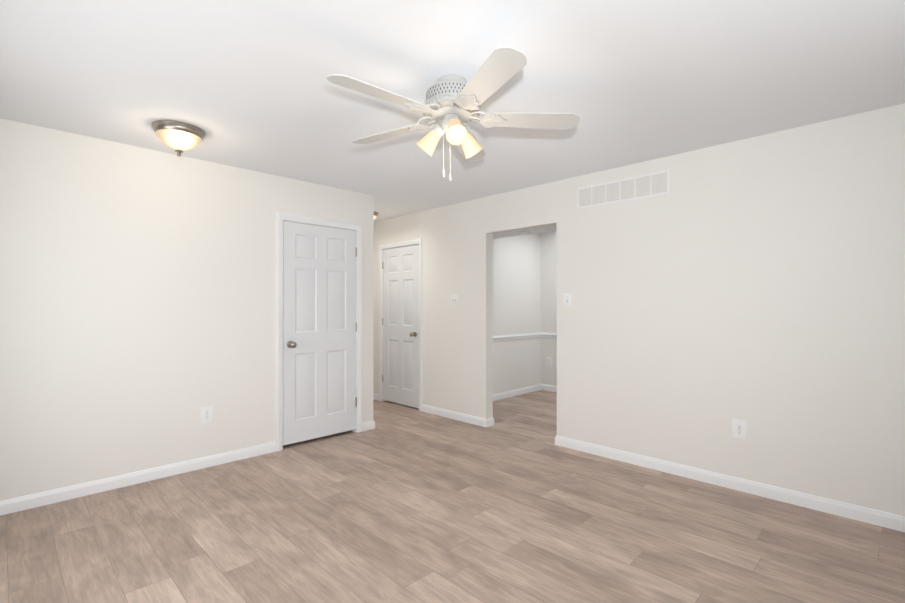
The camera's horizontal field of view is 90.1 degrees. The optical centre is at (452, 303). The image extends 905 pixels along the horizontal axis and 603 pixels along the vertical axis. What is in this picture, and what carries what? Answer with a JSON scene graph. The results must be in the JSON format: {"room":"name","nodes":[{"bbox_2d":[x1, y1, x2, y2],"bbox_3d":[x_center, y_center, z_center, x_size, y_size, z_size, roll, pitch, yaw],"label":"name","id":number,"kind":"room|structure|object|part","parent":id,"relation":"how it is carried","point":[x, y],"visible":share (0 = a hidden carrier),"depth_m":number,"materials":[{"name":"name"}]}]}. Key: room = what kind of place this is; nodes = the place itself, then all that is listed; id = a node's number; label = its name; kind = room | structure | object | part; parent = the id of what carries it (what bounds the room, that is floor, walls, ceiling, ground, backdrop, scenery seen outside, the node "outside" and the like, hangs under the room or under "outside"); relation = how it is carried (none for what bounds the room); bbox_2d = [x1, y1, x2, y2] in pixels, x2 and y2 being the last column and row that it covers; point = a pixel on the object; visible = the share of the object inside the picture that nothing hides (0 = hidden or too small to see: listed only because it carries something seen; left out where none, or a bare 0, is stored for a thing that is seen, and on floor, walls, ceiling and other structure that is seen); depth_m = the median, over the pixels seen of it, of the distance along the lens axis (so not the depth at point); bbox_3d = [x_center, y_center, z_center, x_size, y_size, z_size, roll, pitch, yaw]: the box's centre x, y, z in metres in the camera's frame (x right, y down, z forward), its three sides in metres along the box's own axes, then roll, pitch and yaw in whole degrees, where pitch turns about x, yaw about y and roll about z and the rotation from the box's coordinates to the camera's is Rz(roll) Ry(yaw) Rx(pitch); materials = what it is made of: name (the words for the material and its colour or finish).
{"room":"empty living room","nodes":[
{"label":"empty living room","id":0,"kind":"room"},
{"bbox_2d":[0,118,540,500],"bbox_3d":[-0.917,0.086,4.723,0.110,2.440,6.550,0,0,45],"label":"wall","id":1,"kind":"structure","parent":0,"point":[137,308],"depth_m":3.31,"materials":[{"name":"paint"}]},
{"bbox_2d":[0,441,276,515],"bbox_3d":[-2.322,1.257,3.222,0.013,0.086,2.167,0,0,45],"label":"baseboard","id":2,"kind":"structure","parent":1,"relation":"attached to","point":[12,505],"depth_m":3.21,"materials":[{"name":"white paint"}]},
{"bbox_2d":[201,406,212,423],"bbox_3d":[-1.955,0.886,3.596,0.008,0.135,0.092,0,0,45],"label":"outlet","id":3,"kind":"object","parent":1,"relation":"attached to","point":[206,414],"visible":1,"depth_m":3.60,"materials":[{"name":"white plastic"}]},
{"bbox_2d":[276,212,361,450],"bbox_3d":[-1.286,0.248,4.353,0.144,2.113,0.892,0,0,45],"label":"door frame","id":4,"kind":"structure","parent":1,"relation":"attached to","point":[282,217],"depth_m":4.08,"materials":[{"name":"white paint"}]},
{"bbox_2d":[283,221,356,445],"bbox_3d":[-1.258,0.265,4.332,0.193,2.014,0.768,0,0,45],"label":"closet door","id":5,"kind":"structure","parent":1,"relation":"in","point":[319,332],"depth_m":4.29,"materials":[{"name":"white paint"}]},
{"bbox_2d":[362,420,374,429],"bbox_3d":[-1.324,1.265,5.214,1.413,0.086,0.038,0,0,45],"label":"baseboard","id":6,"kind":"structure","parent":1,"relation":"attached to","point":[370,425],"depth_m":4.68,"materials":[{"name":"white paint"}]},
{"bbox_2d":[493,384,539,400],"bbox_3d":[0.607,1.269,6.157,0.013,0.086,2.080,0,0,45],"label":"baseboard","id":7,"kind":"structure","parent":1,"relation":"attached to","point":[498,396],"depth_m":6.45,"materials":[{"name":"white paint"}]},
{"bbox_2d":[493,332,541,341],"bbox_3d":[0.607,0.474,6.153,0.026,0.078,2.070,0,0,45],"label":"trim","id":8,"kind":"structure","parent":1,"relation":"attached to","point":[523,336],"depth_m":6.46,"materials":[{"name":"white paint"}]},
{"bbox_2d":[0,390,904,602],"bbox_3d":[0.297,1.341,3.506,6.340,0.080,6.550,0,0,45],"label":"floor","id":9,"kind":"structure","parent":0,"point":[402,503],"depth_m":2.54,"materials":[{"name":"brown wood"}]},
{"bbox_2d":[0,0,904,221],"bbox_3d":[0.297,-1.179,3.517,6.340,0.080,6.550,0,0,45],"label":"ceiling","id":10,"kind":"structure","parent":0,"point":[246,84],"depth_m":2.27,"materials":[{"name":"paint"}]},
{"bbox_2d":[151,120,205,156],"bbox_3d":[-1.791,-1.053,2.958,0.304,0.177,0.304,0,0,45],"label":"flush ceiling light","id":11,"kind":"object","parent":10,"relation":"attached to","point":[178,137],"visible":0.98,"depth_m":2.88,"materials":[{"name":"white glass"}]},
{"bbox_3d":[-1.791,-1.048,2.958,0.260,0.102,0.260,0,0,45],"label":"lamp shade","id":12,"kind":"part","parent":11,"relation":"part of","materials":[{"name":"white glass"}]},
{"bbox_2d":[327,46,579,181],"bbox_3d":[-0.045,-0.878,2.304,1.281,0.532,1.254,0,0,45],"label":"ceiling fan","id":13,"kind":"object","parent":10,"relation":"hanging from","point":[452,103],"visible":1,"depth_m":2.22,"materials":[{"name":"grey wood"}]},
{"bbox_3d":[0.010,-0.844,2.345,0.354,0.141,0.333,0,0,45],"label":"lamp shade","id":14,"kind":"part","parent":13,"relation":"part of","materials":[{"name":"white glass"}]},
{"bbox_2d":[493,225,555,238],"bbox_3d":[1.901,-1.016,4.134,4.720,0.240,1.030,0,0,45],"label":"ceiling soffit","id":15,"kind":"structure","parent":0,"point":[532,231],"depth_m":5.57,"materials":[{"name":"paint"}]},
{"bbox_2d":[520,231,529,234],"bbox_3d":[0.899,-0.871,5.592,0.128,0.037,0.128,0,0,45],"label":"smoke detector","id":16,"kind":"object","parent":15,"relation":"attached to","point":[524,232],"visible":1,"depth_m":5.54,"materials":[{"name":"white plastic"}]},
{"bbox_2d":[541,231,556,385],"bbox_3d":[3.067,0.089,5.297,4.720,2.440,0.110,0,0,45],"label":"wall","id":17,"kind":"structure","parent":0,"point":[549,290],"depth_m":6.82,"materials":[{"name":"paint"}]},
{"bbox_2d":[540,384,556,391],"bbox_3d":[3.023,1.265,5.248,4.720,0.086,0.013,0,0,45],"label":"baseboard","id":18,"kind":"structure","parent":17,"relation":"attached to","point":[542,386],"depth_m":6.81,"materials":[{"name":"white paint"}]},
{"bbox_2d":[547,357,551,365],"bbox_3d":[1.457,0.875,6.816,0.092,0.135,0.008,0,0,45],"label":"outlet","id":19,"kind":"object","parent":17,"relation":"attached to","point":[549,361],"visible":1,"depth_m":6.81,"materials":[{"name":"white plastic"}]},
{"bbox_2d":[542,332,556,337],"bbox_3d":[2.877,0.470,5.388,4.320,0.078,0.026,0,0,45],"label":"trim","id":20,"kind":"structure","parent":17,"relation":"attached to","point":[544,335],"depth_m":6.80,"materials":[{"name":"white paint"}]},
{"bbox_2d":[373,103,904,515],"bbox_3d":[1.042,0.084,4.181,6.230,2.440,0.110,0,0,45],"label":"wall","id":21,"kind":"structure","parent":0,"point":[757,283],"depth_m":3.22,"materials":[{"name":"paint"}]},
{"bbox_2d":[373,393,378,400],"bbox_3d":[-1.086,1.270,6.213,0.279,0.086,0.013,0,0,45],"label":"baseboard","id":22,"kind":"structure","parent":21,"relation":"attached to","point":[375,396],"depth_m":6.17,"materials":[{"name":"white paint"}]},
{"bbox_2d":[382,245,418,407],"bbox_3d":[-0.665,0.280,5.834,0.743,2.018,0.193,0,0,45],"label":"hall door","id":23,"kind":"structure","parent":21,"relation":"in","point":[400,324],"depth_m":5.80,"materials":[{"name":"white paint"}]},
{"bbox_2d":[379,238,421,410],"bbox_3d":[-0.637,0.258,5.856,0.867,2.106,0.144,0,0,45],"label":"door frame","id":24,"kind":"structure","parent":21,"relation":"attached to","point":[401,244],"depth_m":5.91,"materials":[{"name":"white paint"}]},
{"bbox_2d":[421,404,487,426],"bbox_3d":[-0.006,1.265,5.136,1.037,0.086,0.013,0,0,45],"label":"baseboard","id":25,"kind":"structure","parent":21,"relation":"attached to","point":[458,416],"depth_m":5.09,"materials":[{"name":"white paint"}]},
{"bbox_2d":[451,295,458,305],"bbox_3d":[0.016,-0.040,5.109,0.125,0.125,0.026,0,0,45],"label":"light switch","id":26,"kind":"object","parent":21,"relation":"attached to","point":[454,300],"visible":1,"depth_m":5.10,"materials":[{"name":"white plastic"}]},
{"bbox_2d":[488,417,493,426],"bbox_3d":[0.167,1.265,5.122,0.773,0.086,0.033,0,0,45],"label":"baseboard","id":27,"kind":"structure","parent":21,"relation":"attached to","point":[490,420],"depth_m":4.82,"materials":[{"name":"white paint"}]},
{"bbox_2d":[564,294,571,306],"bbox_3d":[1.038,-0.028,4.093,0.079,0.125,0.021,0,0,45],"label":"light switch","id":28,"kind":"object","parent":21,"relation":"attached to","point":[567,300],"visible":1,"depth_m":4.09,"materials":[{"name":"white plastic"}]},
{"bbox_2d":[577,169,669,208],"bbox_3d":[1.394,-0.940,3.757,0.790,0.190,0.015,0,0,45],"label":"air vent","id":29,"kind":"object","parent":21,"relation":"in","point":[667,172],"visible":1,"depth_m":3.72,"materials":[{"name":"white plastic"}]},
{"bbox_2d":[555,435,904,531],"bbox_3d":[2.028,1.256,3.106,3.044,0.086,0.013,0,0,45],"label":"baseboard","id":30,"kind":"structure","parent":21,"relation":"attached to","point":[797,498],"depth_m":3.09,"materials":[{"name":"white paint"}]},
{"bbox_2d":[732,419,746,440],"bbox_3d":[1.996,0.876,3.142,0.092,0.135,0.008,0,0,45],"label":"outlet","id":31,"kind":"object","parent":21,"relation":"attached to","point":[739,429],"visible":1,"depth_m":3.14,"materials":[{"name":"white plastic"}]}
]}

